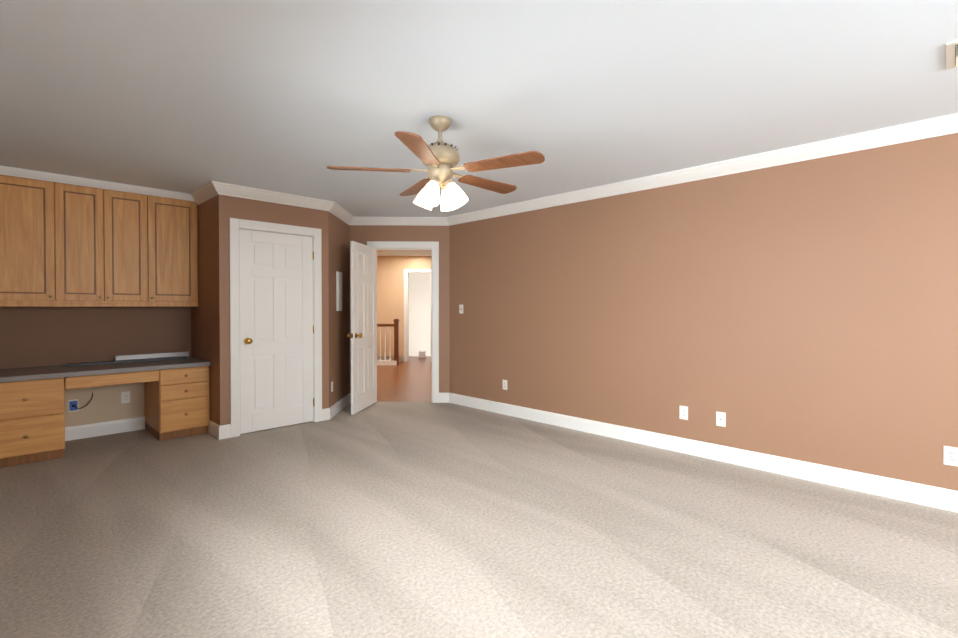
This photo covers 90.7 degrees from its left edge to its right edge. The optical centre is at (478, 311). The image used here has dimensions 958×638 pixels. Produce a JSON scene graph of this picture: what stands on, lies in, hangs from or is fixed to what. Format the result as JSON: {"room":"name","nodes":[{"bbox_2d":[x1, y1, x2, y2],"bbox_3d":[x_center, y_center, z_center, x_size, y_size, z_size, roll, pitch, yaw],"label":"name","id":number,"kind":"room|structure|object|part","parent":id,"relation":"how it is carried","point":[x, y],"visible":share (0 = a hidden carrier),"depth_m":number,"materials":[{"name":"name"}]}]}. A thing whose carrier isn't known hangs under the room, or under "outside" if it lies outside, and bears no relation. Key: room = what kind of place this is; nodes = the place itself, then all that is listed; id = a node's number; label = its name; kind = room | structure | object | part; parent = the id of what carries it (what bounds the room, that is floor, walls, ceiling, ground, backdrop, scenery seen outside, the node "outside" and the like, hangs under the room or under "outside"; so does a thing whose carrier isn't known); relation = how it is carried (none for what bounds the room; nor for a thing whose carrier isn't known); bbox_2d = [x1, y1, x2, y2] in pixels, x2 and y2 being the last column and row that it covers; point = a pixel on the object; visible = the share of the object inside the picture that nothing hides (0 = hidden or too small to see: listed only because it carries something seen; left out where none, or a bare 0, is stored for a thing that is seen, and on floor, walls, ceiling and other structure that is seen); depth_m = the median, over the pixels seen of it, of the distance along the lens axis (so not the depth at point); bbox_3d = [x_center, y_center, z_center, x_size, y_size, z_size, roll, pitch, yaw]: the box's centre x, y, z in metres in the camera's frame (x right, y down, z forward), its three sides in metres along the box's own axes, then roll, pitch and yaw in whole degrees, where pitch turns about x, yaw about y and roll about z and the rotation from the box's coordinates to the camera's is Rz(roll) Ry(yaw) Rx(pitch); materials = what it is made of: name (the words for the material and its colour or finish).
{"room":"office","nodes":[
{"label":"office","id":0,"kind":"room"},
{"bbox_2d":[191,197,215,422],"bbox_3d":[-2.870,-0.001,4.998,0.978,2.440,0.120,1,1,45],"label":"wall","id":1,"kind":"structure","parent":0,"point":[203,330],"depth_m":4.80,"materials":[{"name":"beige paint"}]},
{"bbox_2d":[191,113,957,225],"bbox_3d":[0.190,-1.145,2.414,8.096,0.098,4.613,1,1,45],"label":"crown molding","id":2,"kind":"structure","parent":1,"relation":"attached to","point":[923,129],"depth_m":4.24,"materials":[{"name":"white wood"}]},
{"bbox_2d":[208,393,957,512],"bbox_3d":[0.287,1.181,2.340,7.820,0.130,4.613,1,1,45],"label":"baseboard","id":3,"kind":"structure","parent":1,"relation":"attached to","point":[926,495],"depth_m":3.80,"materials":[{"name":"white wood"}]},
{"bbox_2d":[215,194,328,425],"bbox_3d":[-2.129,-0.001,4.963,0.120,2.440,1.120,1,1,45],"label":"wall","id":4,"kind":"structure","parent":0,"point":[227,208],"depth_m":4.60,"materials":[{"name":"beige paint"}]},
{"bbox_2d":[229,218,321,436],"bbox_3d":[-2.129,0.154,4.965,0.156,2.130,0.940,1,1,45],"label":"door frame","id":5,"kind":"structure","parent":4,"relation":"attached to","point":[235,225],"depth_m":4.72,"materials":[{"name":"white wood"}]},
{"bbox_2d":[239,229,313,433],"bbox_3d":[-2.098,0.196,4.941,0.183,2.023,0.768,1,1,45],"label":"closet door","id":6,"kind":"structure","parent":4,"relation":"in","point":[276,321],"depth_m":4.90,"materials":[{"name":"white wood"}]},
{"bbox_2d":[322,393,350,420],"bbox_3d":[-1.666,1.146,5.813,0.680,0.130,0.899,1,1,45],"label":"baseboard","id":7,"kind":"structure","parent":4,"relation":"attached to","point":[332,411],"depth_m":5.58,"materials":[{"name":"white wood"}]},
{"bbox_2d":[328,211,348,407],"bbox_3d":[-1.762,-0.009,5.835,0.120,2.440,1.040,0,1,-1],"label":"wall","id":8,"kind":"structure","parent":0,"point":[338,244],"depth_m":5.72,"materials":[{"name":"beige paint"}]},
{"bbox_2d":[336,271,341,310],"bbox_3d":[-1.687,-0.243,5.720,0.026,0.470,0.190,0,1,-1],"label":"intercom panel","id":9,"kind":"object","parent":8,"relation":"attached to","point":[338,291],"visible":1,"depth_m":5.64,"materials":[{"name":"white plastic"}]},
{"bbox_2d":[349,225,448,392],"bbox_3d":[-1.083,-0.014,6.311,1.500,2.440,0.120,0,1,-1],"label":"wall","id":10,"kind":"structure","parent":0,"point":[362,234],"depth_m":6.25,"materials":[{"name":"beige paint"}]},
{"bbox_2d":[347,241,376,414],"bbox_3d":[-1.420,0.187,5.879,0.183,2.023,0.768,0,1,9],"label":"entry door","id":11,"kind":"structure","parent":10,"relation":"in","point":[363,261],"depth_m":5.82,"materials":[{"name":"white wood"}]},
{"bbox_2d":[367,241,438,402],"bbox_3d":[-1.003,0.141,6.315,0.940,2.130,0.156,0,1,-1],"label":"door frame","id":12,"kind":"structure","parent":10,"relation":"attached to","point":[433,246],"depth_m":6.25,"materials":[{"name":"white wood"}]},
{"bbox_2d":[377,356,430,401],"bbox_3d":[-1.385,1.194,9.438,3.600,0.040,6.240,0,1,-1],"label":"floor","id":13,"kind":"structure","parent":0,"point":[409,380],"depth_m":8.03,"materials":[{"name":"brown wood"}]},
{"bbox_2d":[377,319,399,364],"bbox_3d":[-2.420,0.663,10.279,1.370,1.005,0.120,0,1,-1],"label":"stair railing","id":14,"kind":"object","parent":13,"relation":"on","point":[395,325],"visible":0.31,"depth_m":10.25,"materials":[{"name":"brown wood"}]},
{"bbox_2d":[419,351,425,357],"bbox_3d":[-1.420,1.070,11.831,0.160,0.160,0.150,0,1,-1],"label":"floor vent","id":15,"kind":"object","parent":13,"relation":"in","point":[422,354],"visible":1,"depth_m":11.76,"materials":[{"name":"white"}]},
{"bbox_2d":[377,250,430,361],"bbox_3d":[-1.387,-0.047,9.515,3.840,2.440,6.300,0,1,-1],"label":"wall","id":16,"kind":"structure","parent":0,"point":[390,289],"depth_m":10.93,"materials":[{"name":"paint"}]},
{"bbox_2d":[377,356,403,361],"bbox_3d":[-2.480,1.094,10.939,1.480,0.130,0.015,0,1,-1],"label":"baseboard","id":17,"kind":"structure","parent":16,"relation":"attached to","point":[402,359],"depth_m":10.95,"materials":[{"name":"white"}]},
{"bbox_2d":[404,269,430,361],"bbox_3d":[-1.381,0.088,10.998,0.720,2.140,0.138,0,1,-1],"label":"door frame","id":18,"kind":"structure","parent":16,"relation":"attached to","point":[406,314],"depth_m":10.93,"materials":[{"name":"white wood"}]},
{"bbox_2d":[409,273,430,355],"bbox_3d":[-1.258,-0.073,12.158,1.460,2.440,0.020,0,1,-1],"label":"wall","id":19,"kind":"structure","parent":0,"point":[419,311],"depth_m":12.14,"materials":[{"name":"white paint"}]},
{"bbox_2d":[0,402,957,637],"bbox_3d":[0.082,1.264,2.545,8.520,0.040,4.735,1,1,45],"label":"floor carpet","id":20,"kind":"object","parent":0,"point":[409,520],"visible":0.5,"depth_m":2.56,"materials":[{"name":"beige carpet"}]},
{"bbox_2d":[0,377,67,467],"bbox_3d":[-3.879,0.889,4.036,0.678,0.680,0.478,1,1,45],"label":"base cabinet","id":21,"kind":"object","parent":20,"relation":"on","point":[32,409],"depth_m":3.83,"materials":[{"name":"brown wood"}]},
{"bbox_2d":[0,356,210,380],"bbox_3d":[-3.484,0.514,4.414,0.697,0.062,1.576,1,1,45],"label":"countertop","id":22,"kind":"structure","parent":21,"relation":"on","point":[86,369],"depth_m":4.28,"materials":[{"name":"grey stone"}]},
{"bbox_3d":[-3.476,0.491,4.689,0.075,0.022,1.000,1,1,45],"label":"desk item strip","id":23,"kind":"part","parent":22,"relation":"part of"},
{"bbox_2d":[115,351,188,359],"bbox_3d":[-3.392,0.466,4.930,0.053,0.062,0.636,1,1,45],"label":"light bar","id":24,"kind":"object","parent":22,"relation":"on","point":[145,356],"visible":0.73,"depth_m":4.90,"materials":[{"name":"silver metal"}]},
{"bbox_2d":[144,365,210,440],"bbox_3d":[-3.085,0.881,4.831,0.678,0.680,0.428,1,1,45],"label":"base cabinet","id":25,"kind":"object","parent":20,"relation":"on","point":[177,401],"depth_m":4.58,"materials":[{"name":"brown wood"}]},
{"bbox_2d":[0,0,957,255],"bbox_3d":[0.002,-1.256,6.043,13.724,0.050,9.721,1,1,45],"label":"ceiling","id":26,"kind":"structure","parent":0,"point":[295,97],"depth_m":2.51,"materials":[{"name":"paint"}]},
{"bbox_2d":[327,115,544,210],"bbox_3d":[-0.203,-0.921,2.999,1.312,0.557,1.260,1,1,45],"label":"fan","id":27,"kind":"object","parent":26,"relation":"hanging from","point":[440,158],"visible":1,"depth_m":2.88,"materials":[{"name":"beige wood"}]},
{"bbox_2d":[946,40,957,69],"bbox_3d":[2.339,-1.181,2.049,0.450,0.019,0.310,1,1,45],"label":"ceiling vent","id":28,"kind":"object","parent":26,"relation":"in","point":[951,54],"visible":1,"depth_m":2.17,"materials":[{"name":"beige paint"}]},
{"bbox_2d":[449,133,957,490],"bbox_3d":[2.209,0.012,3.753,7.355,2.440,0.120,1,1,45],"label":"wall","id":29,"kind":"structure","parent":0,"point":[806,310],"depth_m":3.74,"materials":[{"name":"beige paint"}]},
{"bbox_2d":[459,305,462,313],"bbox_3d":[-0.232,-0.032,6.094,0.072,0.116,0.018,1,1,45],"label":"light switch","id":30,"kind":"object","parent":29,"relation":"attached to","point":[460,309],"visible":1,"depth_m":6.09,"materials":[{"name":"white plastic"}]},
{"bbox_2d":[503,380,506,389],"bbox_3d":[0.305,0.863,5.573,0.072,0.116,0.008,1,1,45],"label":"electrical outlet","id":31,"kind":"object","parent":29,"relation":"attached to","point":[504,384],"visible":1,"depth_m":5.57,"materials":[{"name":"white plastic"}]},
{"bbox_2d":[679,406,687,419],"bbox_3d":[1.776,0.878,4.104,0.072,0.116,0.008,1,1,45],"label":"electrical outlet","id":32,"kind":"object","parent":29,"relation":"attached to","point":[683,412],"visible":1,"depth_m":4.10,"materials":[{"name":"white plastic"}]},
{"bbox_2d":[716,411,725,426],"bbox_3d":[1.989,0.885,3.890,0.072,0.116,0.010,1,1,45],"label":"electrical outlet","id":33,"kind":"object","parent":29,"relation":"attached to","point":[720,418],"visible":1,"depth_m":3.89,"materials":[{"name":"white plastic"}]},
{"bbox_2d":[944,446,957,466],"bbox_3d":[2.939,0.900,2.941,0.072,0.116,0.008,1,1,45],"label":"electrical outlet","id":34,"kind":"object","parent":29,"relation":"attached to","point":[951,456],"visible":1,"depth_m":2.94,"materials":[{"name":"white plastic"}]},
{"bbox_3d":[-3.775,0.002,4.700,0.120,2.440,1.820,1,1,45],"label":"wall","id":35,"kind":"structure","parent":0,"visible":0},
{"bbox_2d":[0,175,67,306],"bbox_3d":[-4.003,-0.641,4.165,0.298,1.138,0.506,1,1,45],"label":"upper cabinet","id":36,"kind":"object","parent":35,"relation":"attached to","point":[65,245],"depth_m":4.10,"materials":[{"name":"brown wood"}]},
{"bbox_2d":[0,307,190,368],"bbox_3d":[-3.731,0.227,4.658,0.003,0.548,1.579,1,1,45],"label":"wall","id":37,"kind":"structure","parent":35,"relation":"attached to","point":[38,336],"depth_m":4.58,"materials":[{"name":"beige paint"}]},
{"bbox_2d":[65,382,144,426],"bbox_3d":[-3.713,0.892,4.683,0.004,0.660,0.666,1,1,45],"label":"wall panel","id":38,"kind":"object","parent":35,"relation":"attached to","point":[104,405],"visible":0.43,"depth_m":4.68,"materials":[{"name":"paint"}]},
{"bbox_2d":[68,399,77,411],"bbox_3d":[-3.870,0.899,4.514,0.012,0.116,0.072,1,1,45],"label":"outlet","id":39,"kind":"object","parent":38,"relation":"attached to","point":[72,404],"visible":1,"depth_m":4.51,"materials":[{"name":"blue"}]},
{"bbox_2d":[121,391,129,403],"bbox_3d":[-3.585,0.871,4.801,0.008,0.116,0.072,1,1,45],"label":"outlet","id":40,"kind":"object","parent":38,"relation":"attached to","point":[125,397],"visible":1,"depth_m":4.80,"materials":[{"name":"white plastic"}]},
{"bbox_2d":[65,416,144,440],"bbox_3d":[-3.707,1.157,4.678,0.015,0.130,0.666,1,1,45],"label":"baseboard","id":41,"kind":"structure","parent":35,"relation":"attached to","point":[100,429],"depth_m":4.67,"materials":[{"name":"white wood"}]},
{"bbox_2d":[64,183,155,306],"bbox_3d":[-3.625,-0.645,4.544,0.298,1.138,0.806,1,1,45],"label":"upper cabinet","id":42,"kind":"object","parent":35,"relation":"attached to","point":[112,233],"depth_m":4.47,"materials":[{"name":"brown wood"}]},
{"bbox_2d":[0,166,193,200],"bbox_3d":[-3.502,-1.182,4.415,0.044,0.066,1.578,1,1,45],"label":"crown molding","id":43,"kind":"structure","parent":42,"relation":"attached to","point":[36,175],"depth_m":4.34,"materials":[{"name":"white wood"}]},
{"bbox_2d":[156,196,197,306],"bbox_3d":[-3.247,-0.649,4.922,0.298,1.138,0.505,1,1,45],"label":"upper cabinet","id":44,"kind":"object","parent":35,"relation":"attached to","point":[176,219],"depth_m":4.86,"materials":[{"name":"brown wood"}]}
]}

